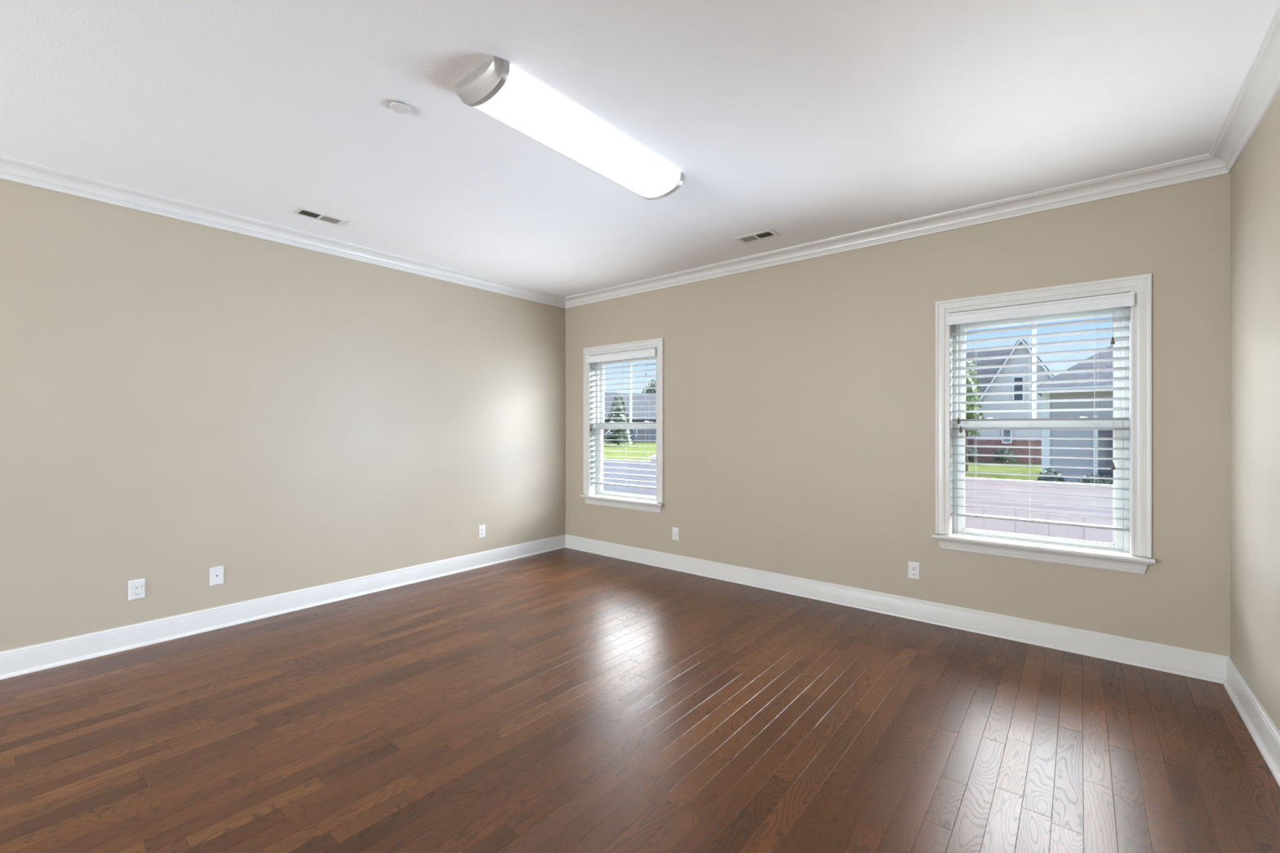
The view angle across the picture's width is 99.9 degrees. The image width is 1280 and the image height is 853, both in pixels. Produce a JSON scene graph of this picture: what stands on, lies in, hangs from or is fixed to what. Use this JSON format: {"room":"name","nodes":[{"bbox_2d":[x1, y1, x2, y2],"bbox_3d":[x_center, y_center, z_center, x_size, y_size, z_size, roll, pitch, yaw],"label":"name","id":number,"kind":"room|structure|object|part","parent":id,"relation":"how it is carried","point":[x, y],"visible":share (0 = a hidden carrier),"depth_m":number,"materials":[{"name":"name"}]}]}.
{"room":"empty room","nodes":[
{"label":"empty room","id":0,"kind":"room"},
{"bbox_2d":[0,178,565,652],"bbox_3d":[-3.736,-0.033,2.484,0.170,2.935,9.000,0,0,39],"label":"wall","id":1,"kind":"structure","parent":0,"point":[180,400],"depth_m":3.59,"materials":[{"name":"beige paint"}]},
{"bbox_2d":[128,578,144,600],"bbox_3d":[-3.016,0.973,3.223,0.009,0.117,0.073,0,0,39],"label":"wall outlet","id":2,"kind":"object","parent":1,"relation":"attached to","point":[136,587],"visible":1,"depth_m":3.22,"materials":[{"name":"white plastic"}]},
{"bbox_2d":[133,590,140,595],"bbox_3d":[-3.014,0.993,3.221,0.003,0.027,0.034,0,0,39],"label":"receptacle","id":3,"kind":"object","parent":2,"relation":"attached to","point":[135,592],"depth_m":3.22,"materials":[{"name":"grey plastic"}]},
{"bbox_2d":[133,583,140,588],"bbox_3d":[-3.014,0.954,3.221,0.003,0.027,0.034,0,0,39],"label":"receptacle","id":4,"kind":"object","parent":2,"relation":"attached to","point":[135,585],"depth_m":3.22,"materials":[{"name":"grey plastic"}]},
{"bbox_2d":[209,565,223,586],"bbox_3d":[-2.771,0.975,3.521,0.009,0.117,0.073,0,0,39],"label":"cable plate","id":5,"kind":"object","parent":1,"relation":"attached to","point":[216,574],"visible":1,"depth_m":3.52,"materials":[{"name":"white plastic"}]},
{"bbox_2d":[0,534,565,679],"bbox_3d":[-3.658,1.246,2.420,0.032,0.137,9.000,0,0,39],"label":"baseboard","id":6,"kind":"structure","parent":1,"relation":"attached to","point":[37,657],"depth_m":3.58,"materials":[{"name":"white paint"}]},
{"bbox_2d":[0,154,565,308],"bbox_3d":[-3.637,-1.351,2.402,0.087,0.097,9.000,0,0,39],"label":"crown molding","id":7,"kind":"structure","parent":1,"relation":"attached to","point":[11,169],"depth_m":3.57,"materials":[{"name":"white paint"}]},
{"bbox_2d":[478,524,485,537],"bbox_3d":[-1.492,0.985,5.083,0.009,0.117,0.073,0,0,39],"label":"wall outlet","id":8,"kind":"object","parent":1,"relation":"attached to","point":[482,529],"visible":1,"depth_m":5.08,"materials":[{"name":"white plastic"}]},
{"bbox_2d":[602,429,604,490],"bbox_3d":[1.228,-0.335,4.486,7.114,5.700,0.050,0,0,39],"label":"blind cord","id":9,"kind":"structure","parent":0,"point":[602,429],"depth_m":5.84,"materials":[{"name":"fabric"}]},
{"bbox_2d":[0,547,1279,852],"bbox_3d":[-1.746,1.375,0.854,5.014,0.120,9.040,0,0,39],"label":"floor","id":10,"kind":"structure","parent":0,"point":[565,700],"depth_m":2.28,"materials":[{"name":"brown wood"}]},
{"bbox_2d":[0,0,1279,297],"bbox_3d":[-1.746,-1.450,0.854,4.974,0.100,9.000,0,0,39],"label":"ceiling","id":11,"kind":"structure","parent":0,"point":[804,121],"depth_m":2.35,"materials":[{"name":"paint"}]},
{"bbox_2d":[290,206,347,226],"bbox_3d":[-2.124,-1.395,3.568,0.150,0.009,0.300,0,0,39],"label":"ceiling vent","id":12,"kind":"object","parent":11,"relation":"in","point":[300,211],"visible":1,"depth_m":3.56,"materials":[{"name":"metal"}]},
{"bbox_3d":[-2.085,-1.395,3.617,0.088,0.007,0.100,0,0,39],"label":"louver panel","id":13,"kind":"part","parent":12,"relation":"part of","materials":[{"name":"beige metal"}]},
{"bbox_2d":[389,101,409,114],"bbox_3d":[-1.044,-1.393,2.341,0.081,0.015,0.081,0,0,39],"label":"smoke detector","id":14,"kind":"object","parent":11,"relation":"attached to","point":[398,107],"visible":1,"depth_m":2.33,"materials":[{"name":"grey plastic"}]},
{"bbox_2d":[454,56,685,199],"bbox_3d":[-0.252,-1.353,2.603,0.298,0.093,1.270,0,0,39],"label":"ceiling light","id":15,"kind":"object","parent":11,"relation":"attached to","point":[496,88],"visible":1,"depth_m":2.39,"materials":[{"name":"white plastic"}]},
{"bbox_2d":[733,228,780,244],"bbox_3d":[0.857,-1.395,3.943,0.300,0.009,0.150,0,0,39],"label":"ceiling vent","id":16,"kind":"object","parent":11,"relation":"in","point":[770,233],"visible":1,"depth_m":3.92,"materials":[{"name":"metal"}]},
{"bbox_3d":[0.808,-1.395,3.983,0.100,0.007,0.088,0,0,39],"label":"louver panel","id":17,"kind":"part","parent":16,"relation":"part of","materials":[{"name":"beige metal"}]},
{"bbox_3d":[0.906,-1.395,3.903,0.100,0.007,0.088,0,0,39],"label":"louver panel","id":18,"kind":"part","parent":16,"relation":"part of","materials":[{"name":"black metal"}]},
{"bbox_2d":[604,454,1113,543],"bbox_3d":[0.262,1.357,8.904,12.930,1.815,0.150,0,0,39],"label":"road","id":19,"kind":"structure","parent":0,"point":[1011,526],"depth_m":5.74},
{"bbox_3d":[-0.562,0.593,9.579,2.002,0.045,0.050,0,0,39],"label":"rail","id":20,"kind":"part","parent":19,"relation":"part of","materials":[{"name":"white plastic"}]},
{"bbox_3d":[-0.562,0.865,9.579,2.002,0.040,0.050,0,0,39],"label":"rail","id":21,"kind":"part","parent":19,"relation":"part of","materials":[{"name":"white plastic"}]},
{"bbox_3d":[-0.562,1.360,9.579,2.002,1.490,0.022,0,0,39],"label":"board panel","id":22,"kind":"part","parent":19,"relation":"part of","materials":[{"name":"white plastic"}]},
{"bbox_3d":[0.262,1.390,8.904,0.128,1.750,0.128,0,0,39],"label":"post","id":23,"kind":"part","parent":19,"relation":"part of","materials":[{"name":"white plastic"}]},
{"bbox_3d":[4.381,1.360,5.530,2.002,1.490,0.022,0,0,39],"label":"board panel","id":24,"kind":"part","parent":19,"relation":"part of","materials":[{"name":"white plastic"}]},
{"bbox_3d":[4.381,0.593,5.530,2.002,0.045,0.050,0,0,39],"label":"rail","id":25,"kind":"part","parent":19,"relation":"part of","materials":[{"name":"white plastic"}]},
{"bbox_3d":[4.381,0.865,5.530,2.002,0.040,0.050,0,0,39],"label":"rail","id":26,"kind":"part","parent":19,"relation":"part of","materials":[{"name":"white plastic"}]},
{"bbox_2d":[565,173,1230,656],"bbox_3d":[1.159,-0.033,4.401,5.314,2.935,0.170,0,0,39],"label":"wall","id":27,"kind":"structure","parent":0,"point":[799,397],"depth_m":3.78,"materials":[{"name":"beige paint"}]},
{"bbox_2d":[579,337,664,512],"bbox_3d":[-0.148,-0.015,5.432,1.074,1.648,0.231,0,0,39],"label":"window","id":28,"kind":"structure","parent":27,"relation":"in","point":[594,494],"depth_m":5.51,"materials":[{"name":"white paint"}]},
{"bbox_2d":[586,347,656,489],"bbox_3d":[-0.176,-0.076,5.398,0.908,1.341,0.121,0,0,39],"label":"window blind","id":29,"kind":"object","parent":28,"relation":"attached to","point":[649,352],"visible":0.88,"depth_m":5.37,"materials":[{"name":"grey plastic"}]},
{"bbox_3d":[-0.158,0.586,5.419,0.876,0.016,0.060,0,0,39],"label":"rail","id":30,"kind":"part","parent":29,"relation":"part of","materials":[{"name":"white plastic"}]},
{"bbox_3d":[-0.103,-0.010,5.487,0.884,1.490,0.074,0,0,39],"label":"frame","id":31,"kind":"part","parent":28,"relation":"part of","materials":[{"name":"white plastic"}]},
{"bbox_3d":[-0.116,0.329,5.471,0.830,0.751,0.025,0,0,39],"label":"sash","id":32,"kind":"part","parent":28,"relation":"part of","materials":[{"name":"white plastic"}]},
{"bbox_3d":[-0.095,-0.352,5.497,0.830,0.716,0.025,0,0,39],"label":"sash","id":33,"kind":"part","parent":28,"relation":"part of","materials":[{"name":"white plastic"}]},
{"bbox_2d":[672,527,679,541],"bbox_3d":[0.327,0.987,4.967,0.073,0.117,0.009,0,0,39],"label":"wall outlet","id":34,"kind":"object","parent":27,"relation":"attached to","point":[675,531],"visible":1,"depth_m":4.96,"materials":[{"name":"white plastic"}]},
{"bbox_2d":[564,153,1229,308],"bbox_3d":[1.077,-1.351,4.302,4.974,0.097,0.087,0,0,39],"label":"crown molding","id":35,"kind":"structure","parent":27,"relation":"attached to","point":[1203,166],"depth_m":3.52,"materials":[{"name":"white paint"}]},
{"bbox_2d":[565,534,1230,684],"bbox_3d":[1.095,1.246,4.323,4.974,0.137,0.032,0,0,39],"label":"baseboard","id":36,"kind":"structure","parent":27,"relation":"attached to","point":[1206,666],"depth_m":3.54,"materials":[{"name":"white paint"}]},
{"bbox_2d":[907,561,919,580],"bbox_3d":[1.881,0.986,3.694,0.073,0.117,0.009,0,0,39],"label":"wall outlet","id":37,"kind":"object","parent":27,"relation":"attached to","point":[913,568],"visible":1,"depth_m":3.69,"materials":[{"name":"white plastic"}]},
{"bbox_2d":[932,273,1155,573],"bbox_3d":[2.429,-0.015,3.321,1.074,1.648,0.231,0,0,39],"label":"window","id":38,"kind":"structure","parent":27,"relation":"in","point":[1118,556],"depth_m":3.18,"materials":[{"name":"white paint"}]},
{"bbox_2d":[946,291,1133,531],"bbox_3d":[2.401,-0.081,3.287,0.908,1.333,0.120,0,0,39],"label":"window blind","id":39,"kind":"object","parent":38,"relation":"attached to","point":[1121,300],"visible":1,"depth_m":3.27,"materials":[{"name":"grey plastic"}]},
{"bbox_3d":[2.089,-0.376,3.525,0.002,0.630,0.002,0,0,-21],"label":"pull cord","id":40,"kind":"part","parent":39,"relation":"part of","materials":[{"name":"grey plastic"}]},
{"bbox_3d":[2.419,0.578,3.309,0.876,0.016,0.060,0,0,39],"label":"rail","id":41,"kind":"part","parent":39,"relation":"part of","materials":[{"name":"white plastic"}]},
{"bbox_3d":[2.677,-0.244,3.043,0.002,0.893,0.002,0,0,39],"label":"pull cord","id":42,"kind":"part","parent":39,"relation":"part of","materials":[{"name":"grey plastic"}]},
{"bbox_3d":[2.482,-0.352,3.386,0.830,0.716,0.025,0,0,39],"label":"sash","id":43,"kind":"part","parent":38,"relation":"part of","materials":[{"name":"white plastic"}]},
{"bbox_3d":[2.461,0.329,3.360,0.830,0.751,0.025,0,0,39],"label":"sash","id":44,"kind":"part","parent":38,"relation":"part of","materials":[{"name":"white plastic"}]},
{"bbox_3d":[2.474,-0.010,3.376,0.884,1.490,0.074,0,0,39],"label":"frame","id":45,"kind":"part","parent":38,"relation":"part of","materials":[{"name":"white plastic"}]},
{"bbox_2d":[1230,89,1279,732],"bbox_3d":[0.243,-0.033,-0.776,0.170,2.935,9.000,0,0,39],"label":"wall","id":46,"kind":"structure","parent":0,"point":[1255,178],"depth_m":2.34,"materials":[{"name":"beige paint"}]},
{"bbox_2d":[1208,2,1279,173],"bbox_3d":[0.144,-1.351,-0.694,0.087,0.097,9.000,0,0,39],"label":"crown molding","id":47,"kind":"structure","parent":46,"relation":"attached to","point":[1260,85],"depth_m":2.23,"materials":[{"name":"white paint"}]},
{"bbox_2d":[1222,657,1279,786],"bbox_3d":[0.165,1.246,-0.712,0.032,0.137,9.000,0,0,39],"label":"baseboard","id":48,"kind":"structure","parent":46,"relation":"attached to","point":[1260,726],"depth_m":2.30,"materials":[{"name":"white paint"}]},
{"label":"outside","id":49,"kind":"structure","parent":0,"visible":0},
{"bbox_2d":[604,442,1041,480],"bbox_3d":[18.998,2.265,93.232,200.000,0.001,159.780,0,0,39],"label":"lawn","id":50,"kind":"structure","parent":49,"point":[641,455],"depth_m":33.00,"materials":[{"name":"green plant"}]},
{"bbox_2d":[604,392,636,445],"bbox_3d":[-2.569,-0.928,65.570,4.652,6.487,4.668,0,0,39],"label":"conifer","id":51,"kind":"object","parent":50,"relation":"on","point":[611,438],"visible":0.74,"depth_m":64.83,"materials":[{"name":"green plant"}]},
{"bbox_2d":[604,393,656,442],"bbox_3d":[-2.642,-1.535,84.962,31.000,7.600,10.000,0,0,-1],"label":"house","id":52,"kind":"structure","parent":50,"relation":"on","point":[650,438],"depth_m":81.27,"materials":[{"name":"brick"}]},
{"bbox_3d":[-1.088,0.665,80.465,1.100,1.200,0.010,0,0,-1],"label":"pane","id":53,"kind":"part","parent":52,"relation":"part of","materials":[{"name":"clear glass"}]},
{"bbox_2d":[641,379,656,393],"bbox_3d":[3.582,-3.914,113.669,7.733,12.458,7.613,0,0,39],"label":"broad tree","id":54,"kind":"object","parent":50,"relation":"on","point":[652,384],"visible":0.1,"depth_m":111.48,"materials":[{"name":"green plant"}]},
{"bbox_2d":[964,444,981,462],"bbox_3d":[21.367,1.733,35.071,1.347,1.309,1.331,0,0,7],"label":"shrub","id":55,"kind":"object","parent":50,"relation":"on","point":[971,451],"visible":0.38,"depth_m":34.75,"materials":[{"name":"green plant"}]},
{"bbox_2d":[964,360,984,471],"bbox_3d":[16.822,-0.567,27.621,1.564,5.763,1.560,0,0,39],"label":"leafy tree","id":56,"kind":"object","parent":50,"relation":"on","point":[968,380],"visible":0.27,"depth_m":27.32,"materials":[{"name":"green plant"}]},
{"bbox_2d":[992,447,1017,463],"bbox_3d":[22.951,1.792,33.811,1.329,1.181,1.310,0,0,-24],"label":"shrub","id":57,"kind":"object","parent":50,"relation":"on","point":[1002,459],"visible":0.85,"depth_m":33.57,"materials":[{"name":"green plant"}]},
{"bbox_2d":[964,338,1053,463],"bbox_3d":[22.672,-1.835,42.364,18.950,8.200,10.830,0,0,39],"label":"gabled house","id":58,"kind":"structure","parent":50,"relation":"on","point":[1024,415],"depth_m":34.84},
{"bbox_3d":[23.076,-3.125,35.085,2.900,5.120,0.080,0,0,39],"label":"rake trim","id":59,"kind":"part","parent":58,"relation":"part of","materials":[{"name":"grey wood"}]},
{"bbox_3d":[23.728,0.515,34.776,0.380,0.900,0.010,0,0,39],"label":"pane","id":60,"kind":"part","parent":58,"relation":"part of","materials":[{"name":"clear glass"}]},
{"bbox_3d":[24.256,-2.460,34.474,0.450,1.450,0.010,0,0,39],"label":"pane","id":61,"kind":"part","parent":58,"relation":"part of","materials":[{"name":"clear glass"}]},
{"bbox_3d":[25.397,-3.125,33.184,3.100,5.120,0.080,0,0,39],"label":"rake trim","id":62,"kind":"part","parent":58,"relation":"part of","materials":[{"name":"grey wood"}]},
{"bbox_2d":[1035,467,1066,482],"bbox_3d":[13.980,1.859,18.245,0.887,0.977,0.931,0,0,-23],"label":"shrub","id":63,"kind":"object","parent":50,"relation":"on","point":[1059,479],"visible":0.33,"depth_m":18.14,"materials":[{"name":"green plant"}]},
{"bbox_2d":[1030,344,1113,484],"bbox_3d":[21.456,-1.500,20.609,9.860,7.530,11.830,0,0,39],"label":"house","id":64,"kind":"structure","parent":50,"relation":"on","point":[1094,394],"depth_m":18.71,"materials":[{"name":"grey"}]},
{"bbox_3d":[14.500,0.430,19.217,0.240,3.670,0.120,0,0,39],"label":"corner trim","id":65,"kind":"part","parent":64,"relation":"part of","materials":[{"name":"grey"}]},
{"bbox_3d":[15.530,0.930,18.328,0.120,2.670,0.070,0,0,39],"label":"door trim","id":66,"kind":"part","parent":64,"relation":"part of","materials":[{"name":"grey"}]},
{"bbox_3d":[16.970,0.980,17.167,3.580,2.570,0.040,0,0,39],"label":"garage door","id":67,"kind":"part","parent":64,"relation":"part of","materials":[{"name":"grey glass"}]},
{"bbox_2d":[1077,473,1112,484],"bbox_3d":[14.637,1.912,17.302,0.936,0.870,0.953,0,0,-35],"label":"shrub","id":68,"kind":"object","parent":50,"relation":"on","point":[1092,481],"visible":0.2,"depth_m":17.24,"materials":[{"name":"green plant"}]}
]}

